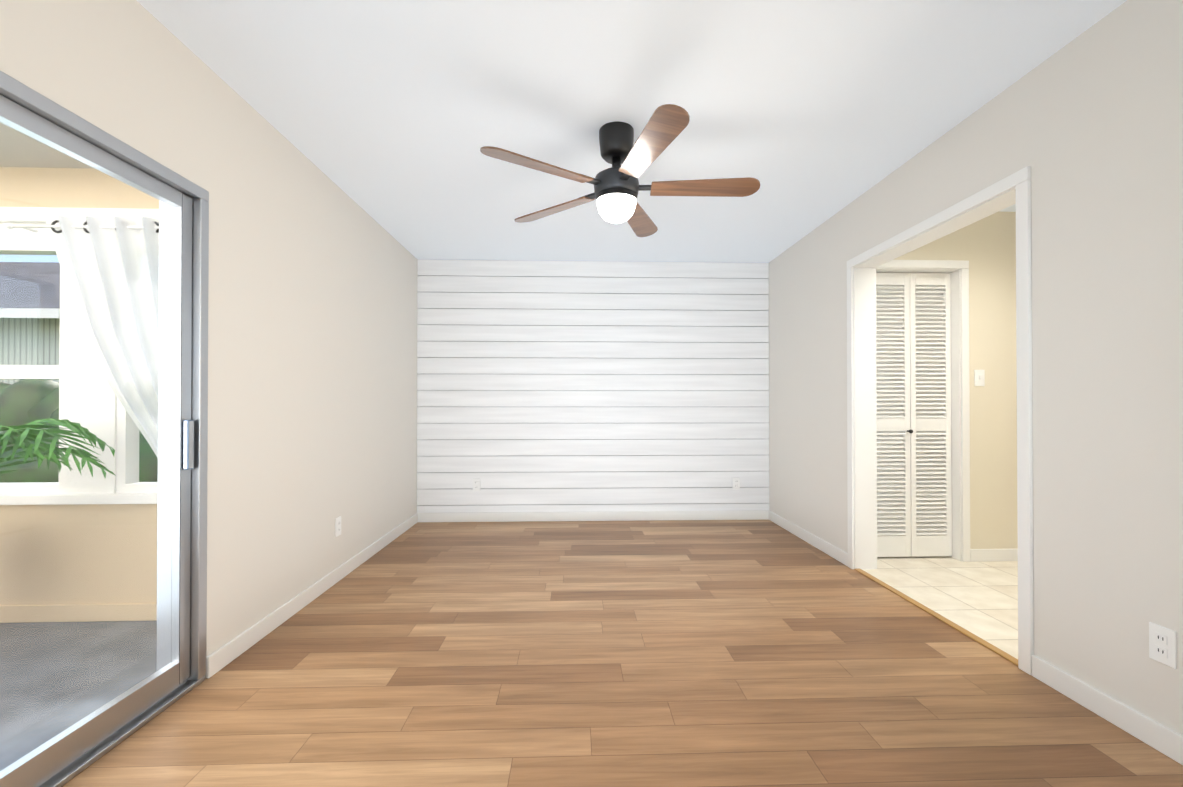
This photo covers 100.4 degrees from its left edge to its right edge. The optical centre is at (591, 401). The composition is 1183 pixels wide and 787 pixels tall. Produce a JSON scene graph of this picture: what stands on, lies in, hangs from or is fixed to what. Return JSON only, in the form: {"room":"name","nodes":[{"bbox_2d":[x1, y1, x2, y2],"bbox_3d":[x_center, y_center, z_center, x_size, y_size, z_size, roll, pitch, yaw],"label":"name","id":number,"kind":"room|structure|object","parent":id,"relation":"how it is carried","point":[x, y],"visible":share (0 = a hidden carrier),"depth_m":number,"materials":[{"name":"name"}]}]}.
{"room":"empty living room","nodes":[
{"label":"empty living room","id":0,"kind":"room"},
{"bbox_2d":[0,122,94,168],"bbox_3d":[-2.976,-1.255,1.009,2.650,0.120,3.210,0,0,-2],"label":"ceiling","id":1,"kind":"structure","parent":0,"point":[37,161],"depth_m":2.37,"materials":[{"name":"grey paint"}]},
{"bbox_2d":[0,621,156,770],"bbox_3d":[-2.976,1.148,0.993,2.650,0.095,3.210,0,0,-2],"label":"floor","id":2,"kind":"structure","parent":0,"point":[72,633],"depth_m":2.02,"materials":[{"name":"grey concrete"}]},
{"bbox_2d":[0,419,115,477],"bbox_3d":[-2.783,0.551,1.855,1.314,1.115,1.088,0,0,-2],"label":"palm plant","id":3,"kind":"object","parent":2,"relation":"on","point":[27,435],"depth_m":2.17,"materials":[{"name":"green plant"}]},
{"bbox_2d":[0,167,158,604],"bbox_3d":[-3.027,-0.039,2.545,2.650,2.290,0.120,0,0,-2],"label":"wall","id":4,"kind":"structure","parent":0,"point":[36,519],"depth_m":2.50,"materials":[{"name":"beige paint"}]},
{"bbox_2d":[0,603,156,622],"bbox_3d":[-2.965,1.068,2.473,2.530,0.085,0.012,0,0,-2],"label":"baseboard","id":5,"kind":"structure","parent":4,"relation":"attached to","point":[133,612],"depth_m":2.48,"materials":[{"name":"beige wood"}]},
{"bbox_2d":[0,207,158,504],"bbox_3d":[-2.827,-0.229,2.530,1.927,1.497,0.125,0,0,-2],"label":"sunroom window","id":6,"kind":"structure","parent":4,"relation":"in","point":[71,329],"depth_m":2.51,"materials":[{"name":"white"}]},
{"bbox_2d":[5,215,158,457],"bbox_3d":[-2.299,-0.210,2.456,1.150,1.390,0.108,0,0,-2],"label":"curtain","id":7,"kind":"object","parent":4,"relation":"hanging from","point":[120,292],"depth_m":2.43,"materials":[{"name":"white fabric"}]},
{"bbox_2d":[0,0,417,656],"bbox_3d":[-1.611,-0.117,2.067,0.150,2.440,5.310,0,0,-2],"label":"wall","id":8,"kind":"structure","parent":0,"point":[312,356],"depth_m":2.34,"materials":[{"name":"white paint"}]},
{"bbox_2d":[0,71,208,786],"bbox_3d":[-1.576,0.126,1.061,0.160,1.938,1.797,0,0,-2],"label":"sliding door","id":9,"kind":"structure","parent":8,"relation":"in","point":[61,759],"depth_m":1.86,"materials":[{"name":"silver metal"}]},
{"bbox_2d":[206,513,417,677],"bbox_3d":[-1.568,1.068,3.246,0.014,0.085,2.580,0,0,-2],"label":"baseboard","id":10,"kind":"structure","parent":8,"relation":"attached to","point":[234,648],"depth_m":2.53,"materials":[{"name":"white wood"}]},
{"bbox_2d":[335,516,340,536],"bbox_3d":[-1.564,0.774,3.048,0.010,0.115,0.070,0,0,-2],"label":"electrical outlet","id":11,"kind":"object","parent":8,"relation":"attached to","point":[337,526],"visible":1,"depth_m":3.04,"materials":[{"name":"white plastic"}]},
{"bbox_2d":[417,259,768,512],"bbox_3d":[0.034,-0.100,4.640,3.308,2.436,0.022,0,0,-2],"label":"wall","id":12,"kind":"structure","parent":0,"point":[699,450],"depth_m":4.63,"materials":[{"name":"white wood"}]},
{"bbox_2d":[473,479,479,490],"bbox_3d":[-1.069,0.780,4.581,0.070,0.115,0.010,0,0,-2],"label":"electrical outlet","id":13,"kind":"object","parent":12,"relation":"attached to","point":[476,484],"visible":1,"depth_m":4.58,"materials":[{"name":"white plastic"}]},
{"bbox_2d":[418,510,765,521],"bbox_3d":[0.035,1.077,4.613,3.310,0.085,0.017,0,0,-2],"label":"baseboard","id":14,"kind":"structure","parent":12,"relation":"attached to","point":[758,514],"depth_m":4.61,"materials":[{"name":"white wood"}]},
{"bbox_2d":[732,478,739,489],"bbox_3d":[1.369,0.780,4.662,0.070,0.115,0.010,0,0,-2],"label":"electrical outlet","id":15,"kind":"object","parent":12,"relation":"attached to","point":[736,483],"visible":1,"depth_m":4.66,"materials":[{"name":"white plastic"}]},
{"bbox_2d":[62,520,1182,786],"bbox_3d":[1.473,1.153,2.162,6.060,0.100,5.050,0,0,-2],"label":"floor","id":16,"kind":"structure","parent":0,"point":[624,654],"depth_m":1.93,"materials":[{"name":"brown wood"}]},
{"bbox_2d":[137,0,1126,262],"bbox_3d":[1.408,-1.397,2.177,6.190,0.120,5.310,0,0,-2],"label":"ceiling","id":17,"kind":"structure","parent":0,"point":[391,116],"depth_m":2.15,"materials":[{"name":"white paint"}]},
{"bbox_2d":[480,104,759,236],"bbox_3d":[0.171,-1.111,2.425,1.302,0.448,1.335,0,0,-2],"label":"fan","id":18,"kind":"object","parent":17,"relation":"hanging from","point":[617,187],"visible":1,"depth_m":2.36,"materials":[{"name":"brown wood"}]},
{"bbox_2d":[893,211,1017,548],"bbox_3d":[3.163,-0.108,3.512,2.592,2.440,0.120,0,0,-2],"label":"wall","id":19,"kind":"structure","parent":0,"point":[985,247],"depth_m":3.44,"materials":[{"name":"beige paint"}]},
{"bbox_2d":[876,273,951,556],"bbox_3d":[2.264,0.094,3.486,0.593,2.012,0.076,0,0,-2],"label":"bifold door","id":20,"kind":"structure","parent":19,"relation":"in","point":[913,383],"depth_m":3.50,"materials":[{"name":"white wood"}]},
{"bbox_2d":[876,260,969,561],"bbox_3d":[2.264,0.067,3.474,0.715,2.090,0.135,0,0,-2],"label":"door frame","id":21,"kind":"structure","parent":19,"relation":"attached to","point":[958,270],"depth_m":3.42,"materials":[{"name":"white wood"}]},
{"bbox_2d":[974,370,984,385],"bbox_3d":[2.703,-0.162,3.429,0.070,0.115,0.016,0,0,-2],"label":"light switch","id":22,"kind":"object","parent":19,"relation":"attached to","point":[979,377],"visible":1,"depth_m":3.43,"materials":[{"name":"white plastic"}]},
{"bbox_2d":[970,549,1017,561],"bbox_3d":[3.114,1.069,3.436,2.455,0.085,0.014,0,0,-2],"label":"baseboard","id":23,"kind":"structure","parent":19,"relation":"attached to","point":[980,555],"depth_m":3.42,"materials":[{"name":"white wood"}]},
{"bbox_2d":[768,0,1182,734],"bbox_3d":[1.841,-0.117,2.183,0.138,2.440,5.310,0,0,-2],"label":"wall","id":24,"kind":"structure","parent":0,"point":[1088,126],"depth_m":1.79,"materials":[{"name":"white paint"}]},
{"bbox_2d":[766,510,847,565],"bbox_3d":[1.705,1.073,3.979,0.014,0.085,1.335,0,0,-2],"label":"baseboard","id":25,"kind":"structure","parent":24,"relation":"attached to","point":[833,551],"depth_m":3.83,"materials":[{"name":"white wood"}]},
{"bbox_2d":[854,569,1017,665],"bbox_3d":[1.772,1.103,2.645,0.040,0.008,1.210,0,0,-2],"label":"trim","id":26,"kind":"structure","parent":24,"relation":"attached to","point":[998,651],"depth_m":2.46,"materials":[{"name":"brown wood"}]},
{"bbox_2d":[847,166,1033,674],"bbox_3d":[1.826,0.080,2.654,0.170,2.054,1.330,0,0,-2],"label":"door frame","id":27,"kind":"structure","parent":24,"relation":"attached to","point":[1009,191],"depth_m":2.66,"materials":[{"name":"white wood"}]},
{"bbox_2d":[1032,655,1182,764],"bbox_3d":[1.811,1.052,0.824,0.014,0.085,2.311,0,0,-2],"label":"baseboard","id":28,"kind":"structure","parent":24,"relation":"attached to","point":[1161,738],"depth_m":1.68,"materials":[{"name":"white wood"}]},
{"bbox_2d":[1149,622,1176,668],"bbox_3d":[1.789,0.764,1.546,0.010,0.115,0.070,0,0,-2],"label":"electrical outlet","id":29,"kind":"object","parent":24,"relation":"attached to","point":[1162,644],"visible":1,"depth_m":1.54,"materials":[{"name":"white plastic"}]},
{"label":"outside","id":30,"kind":"structure","parent":0,"visible":0},
{"bbox_3d":[-12.387,1.408,16.000,56.000,0.200,57.000,0,0,-2],"label":"lawn","id":31,"kind":"structure","parent":30,"visible":0},
{"bbox_2d":[0,379,58,430],"bbox_3d":[-8.471,0.454,7.029,7.334,1.655,1.646,0,0,-2],"label":"hedge","id":32,"kind":"object","parent":31,"relation":"on","point":[28,394],"depth_m":6.61,"materials":[{"name":"green plant"}]},
{"bbox_2d":[0,262,59,384],"bbox_3d":[-14.317,-1.050,11.940,10.770,4.660,7.920,0,0,-2],"label":"house","id":33,"kind":"structure","parent":31,"relation":"on","point":[8,339],"depth_m":8.61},
{"bbox_2d":[0,428,157,482],"bbox_3d":[-6.930,0.743,5.223,5.067,1.135,1.496,0,0,-2],"label":"hedge","id":34,"kind":"object","parent":31,"relation":"on","point":[36,472],"depth_m":4.83,"materials":[{"name":"green plant"}]}
]}

